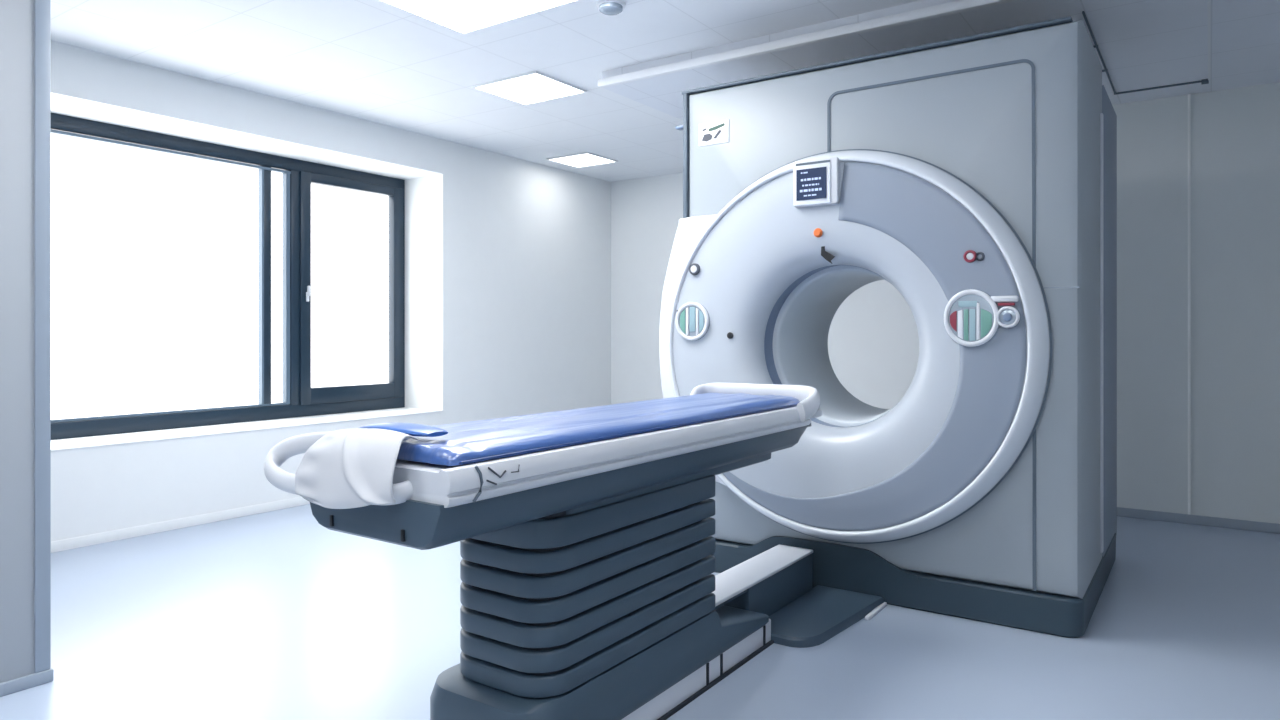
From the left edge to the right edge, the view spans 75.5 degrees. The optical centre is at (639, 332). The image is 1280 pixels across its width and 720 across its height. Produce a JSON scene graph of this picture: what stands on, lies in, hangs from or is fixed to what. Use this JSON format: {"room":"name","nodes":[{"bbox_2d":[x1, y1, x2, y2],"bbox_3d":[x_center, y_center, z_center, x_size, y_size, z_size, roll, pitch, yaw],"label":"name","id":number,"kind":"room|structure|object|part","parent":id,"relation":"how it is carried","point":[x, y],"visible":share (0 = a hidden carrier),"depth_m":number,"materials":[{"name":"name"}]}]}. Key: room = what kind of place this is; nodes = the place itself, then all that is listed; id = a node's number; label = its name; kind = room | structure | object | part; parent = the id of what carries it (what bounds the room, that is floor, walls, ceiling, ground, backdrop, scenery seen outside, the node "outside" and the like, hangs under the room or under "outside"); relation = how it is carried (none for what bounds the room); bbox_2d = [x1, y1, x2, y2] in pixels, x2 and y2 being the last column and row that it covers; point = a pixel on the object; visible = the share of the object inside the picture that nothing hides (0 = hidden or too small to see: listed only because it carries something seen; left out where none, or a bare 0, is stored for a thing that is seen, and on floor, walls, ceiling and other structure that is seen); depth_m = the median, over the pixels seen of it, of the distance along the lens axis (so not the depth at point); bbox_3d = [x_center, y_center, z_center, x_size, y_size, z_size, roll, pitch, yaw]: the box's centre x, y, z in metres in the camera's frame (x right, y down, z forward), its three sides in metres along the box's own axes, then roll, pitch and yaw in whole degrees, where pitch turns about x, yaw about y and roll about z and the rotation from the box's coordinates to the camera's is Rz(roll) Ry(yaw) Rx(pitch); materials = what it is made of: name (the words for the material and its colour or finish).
{"room":"radiology room","nodes":[
{"label":"radiology room","id":0,"kind":"room"},
{"bbox_2d":[0,0,33,682],"bbox_3d":[-3.464,-0.206,1.165,0.172,2.912,4.488,0,0,35],"label":"wall","id":1,"kind":"structure","parent":0,"point":[16,16],"depth_m":2.88,"materials":[{"name":"paint"}]},
{"bbox_2d":[0,668,52,696],"bbox_3d":[-3.461,1.228,1.171,0.198,0.045,4.500,0,0,35],"label":"baseboard","id":2,"kind":"structure","parent":1,"relation":"attached to","point":[36,679],"depth_m":2.90,"materials":[{"name":"plastic"}]},
{"bbox_2d":[34,0,50,672],"bbox_3d":[-2.129,-0.229,2.947,0.010,2.868,0.049,0,0,35],"label":"trim","id":3,"kind":"structure","parent":1,"relation":"attached to","point":[42,8],"depth_m":2.94,"materials":[{"name":"plastic"}]},
{"bbox_2d":[51,41,610,541],"bbox_3d":[-3.505,-0.206,4.921,0.500,2.912,10.875,0,0,35],"label":"wall","id":4,"kind":"structure","parent":0,"point":[508,259],"depth_m":7.19,"materials":[{"name":"paint"}]},
{"bbox_2d":[51,497,309,552],"bbox_3d":[-3.314,1.219,4.751,0.008,0.062,10.562,0,0,35],"label":"baseboard","id":5,"kind":"structure","parent":4,"relation":"attached to","point":[77,542],"depth_m":5.24,"materials":[{"name":"paint"}]},
{"bbox_2d":[51,113,442,451],"bbox_3d":[-2.941,-0.346,5.794,0.576,2.045,3.579,0,0,35],"label":"window","id":6,"kind":"structure","parent":4,"relation":"in","point":[303,404],"depth_m":6.39,"materials":[{"name":"paint"}]},
{"bbox_3d":[-2.910,0.670,5.773,0.501,0.012,3.579,0,0,35],"label":"sill","id":7,"kind":"part","parent":6,"relation":"part of","materials":[{"name":"paint"}]},
{"bbox_3d":[-2.631,-0.312,6.562,0.035,0.125,0.025,0,0,35],"label":"casement handle","id":8,"kind":"part","parent":6,"relation":"part of","materials":[{"name":"white plastic"}]},
{"bbox_2d":[51,0,919,181],"bbox_3d":[-0.270,-1.712,2.691,8.500,0.100,10.875,0,0,35],"label":"ceiling","id":9,"kind":"structure","parent":0,"point":[375,61],"depth_m":4.87,"materials":[{"name":"paint"}]},
{"bbox_2d":[377,0,580,34],"bbox_3d":[-0.800,-1.655,3.762,1.212,0.015,1.138,0,0,35],"label":"recessed light","id":10,"kind":"object","parent":9,"relation":"in","point":[463,17],"visible":1,"depth_m":4.24,"materials":[{"name":"white plastic"}]},
{"bbox_2d":[472,71,586,104],"bbox_3d":[-0.745,-1.655,5.615,0.575,0.015,0.525,0,0,35],"label":"recessed light","id":11,"kind":"object","parent":9,"relation":"in","point":[533,87],"visible":1,"depth_m":5.59,"materials":[{"name":"white plastic"}]},
{"bbox_2d":[547,152,617,167],"bbox_3d":[-0.550,-1.655,7.924,0.500,0.015,0.475,0,0,35],"label":"recessed light","id":12,"kind":"object","parent":9,"relation":"in","point":[585,159],"visible":1,"depth_m":7.92,"materials":[{"name":"white plastic"}]},
{"bbox_2d":[596,0,625,14],"bbox_3d":[-0.147,-1.639,4.170,0.150,0.046,0.150,0,0,35],"label":"smoke detector","id":13,"kind":"object","parent":9,"relation":"attached to","point":[607,7],"visible":1,"depth_m":4.13,"materials":[{"name":"white plastic"}]},
{"bbox_2d":[0,504,1279,719],"bbox_3d":[-0.270,1.281,2.691,8.500,0.138,10.875,0,0,35],"label":"floor","id":14,"kind":"structure","parent":0,"point":[281,614],"depth_m":3.34,"materials":[{"name":"plastic"}]},
{"bbox_2d":[264,383,821,719],"bbox_3d":[-0.089,0.737,2.803,0.655,1.027,2.172,0,0,35],"label":"table","id":15,"kind":"object","parent":14,"relation":"on","point":[587,585],"visible":0.8,"depth_m":2.36,"materials":[{"name":"plastic"}]},
{"bbox_3d":[-0.727,0.320,2.024,0.489,0.152,0.164,0,0,35],"label":"handle","id":16,"kind":"part","parent":15,"relation":"part of","materials":[{"name":"white plastic"}]},
{"bbox_2d":[295,428,418,508],"bbox_3d":[-0.650,0.317,1.954,0.313,0.172,0.175,0,0,35],"label":"sheet","id":17,"kind":"object","parent":15,"relation":"on","point":[345,468],"visible":1,"depth_m":1.90,"materials":[{"name":"white fabric"}]},
{"bbox_2d":[310,423,810,549],"bbox_3d":[-0.063,0.438,2.816,0.510,0.111,2.071,0,0,35],"label":"tray","id":18,"kind":"object","parent":15,"relation":"on","point":[417,521],"depth_m":2.15,"materials":[{"name":"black plastic"}]},
{"bbox_2d":[397,393,799,465],"bbox_3d":[-0.062,0.282,2.813,0.481,0.042,1.950,0,0,35],"label":"mattress","id":19,"kind":"object","parent":15,"relation":"on","point":[465,443],"visible":0.98,"depth_m":2.43,"materials":[{"name":"leather"}]},
{"bbox_2d":[357,423,447,436],"bbox_3d":[-0.602,0.242,2.089,0.250,0.027,0.112,0,0,35],"label":"cushion","id":20,"kind":"object","parent":19,"relation":"on","point":[419,430],"visible":0.77,"depth_m":2.04,"materials":[{"name":"blue plastic"}]},
{"bbox_3d":[-0.093,1.201,2.789,0.405,0.098,1.612,0,0,35],"label":"floor plate","id":21,"kind":"part","parent":15,"relation":"part of","materials":[{"name":"grey metal"}]},
{"bbox_3d":[0.487,0.293,3.570,0.578,0.139,0.212,0,0,35],"label":"handle","id":22,"kind":"part","parent":15,"relation":"part of","materials":[{"name":"white plastic"}]},
{"bbox_2d":[711,544,812,615],"bbox_3d":[0.458,1.142,3.569,0.182,0.216,1.048,0,0,35],"label":"floor track","id":23,"kind":"object","parent":14,"relation":"on","point":[770,580],"visible":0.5,"depth_m":3.62,"materials":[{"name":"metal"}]},
{"bbox_2d":[865,602,886,619],"bbox_3d":[1.057,1.242,3.701,0.020,0.015,0.244,0,0,35],"label":"threshold strip","id":24,"kind":"object","parent":14,"relation":"on","point":[877,609],"visible":1,"depth_m":3.68,"materials":[{"name":"silver metal"}]},
{"bbox_2d":[659,16,1116,637],"bbox_3d":[1.347,-0.025,4.493,2.039,2.550,1.697,0,0,35],"label":"scanner","id":25,"kind":"object","parent":14,"relation":"on","point":[973,176],"visible":0.93,"depth_m":3.68,"materials":[{"name":"paint"}]},
{"bbox_2d":[702,133,711,141],"bbox_3d":[0.353,-1.028,4.350,0.065,0.040,0.003,0,0,35],"label":"print","id":26,"kind":"object","parent":25,"relation":"attached to","point":[706,137],"depth_m":4.35},
{"bbox_3d":[0.386,-1.047,4.332,0.181,0.119,0.006,0,0,35],"label":"type plate","id":27,"kind":"part","parent":25,"relation":"part of","materials":[{"name":"white plastic"}]},
{"bbox_2d":[709,123,724,131],"bbox_3d":[0.400,-1.074,4.318,0.096,0.032,0.003,0,0,35],"label":"print","id":28,"kind":"object","parent":25,"relation":"on","point":[713,127],"depth_m":4.32},
{"bbox_3d":[0.800,-0.691,3.852,0.184,0.188,0.011,0,0,35],"label":"display frame","id":29,"kind":"part","parent":25,"relation":"part of","materials":[{"name":"white plastic"}]},
{"bbox_2d":[814,228,822,236],"bbox_3d":[0.832,-0.469,3.866,0.042,0.042,0.019,0,0,35],"label":"button","id":30,"kind":"object","parent":25,"relation":"attached to","point":[818,232],"depth_m":3.86,"materials":[{"name":"orange plastic"}]},
{"bbox_3d":[0.910,0.064,3.814,1.602,1.697,0.011,0,0,35],"label":"accent panel","id":31,"kind":"part","parent":25,"relation":"part of","materials":[{"name":"grey plastic"}]},
{"bbox_3d":[1.195,-1.292,4.212,1.875,0.015,0.708,0,0,35],"label":"trim","id":32,"kind":"part","parent":25,"relation":"part of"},
{"bbox_3d":[1.502,-0.065,3.380,0.035,0.035,0.018,0,0,35],"label":"pad dial knob","id":33,"kind":"part","parent":25,"relation":"part of","materials":[{"name":"plastic"}]},
{"bbox_2d":[611,173,918,408],"bbox_3d":[1.436,-0.206,7.968,4.179,2.912,0.125,0,0,35],"label":"wall","id":34,"kind":"structure","parent":0,"point":[873,339],"depth_m":8.74,"materials":[{"name":"paint"}]},
{"bbox_2d":[1112,82,1279,523],"bbox_3d":[4.467,-0.206,5.380,3.750,2.912,0.945,0,0,35],"label":"wall","id":35,"kind":"structure","parent":0,"point":[1198,174],"depth_m":5.39,"materials":[{"name":"paint"}]},
{"bbox_2d":[598,0,1279,119],"bbox_3d":[2.917,-1.609,4.954,5.569,0.132,3.156,0,0,35],"label":"ceiling","id":36,"kind":"structure","parent":35,"relation":"attached to","point":[1145,49],"depth_m":4.50,"materials":[{"name":"paint"}]},
{"bbox_2d":[1117,507,1279,533],"bbox_3d":[4.148,1.219,5.028,3.625,0.062,0.012,0,0,35],"label":"baseboard","id":37,"kind":"structure","parent":35,"relation":"attached to","point":[1247,525],"depth_m":5.37,"materials":[{"name":"plastic"}]}
]}

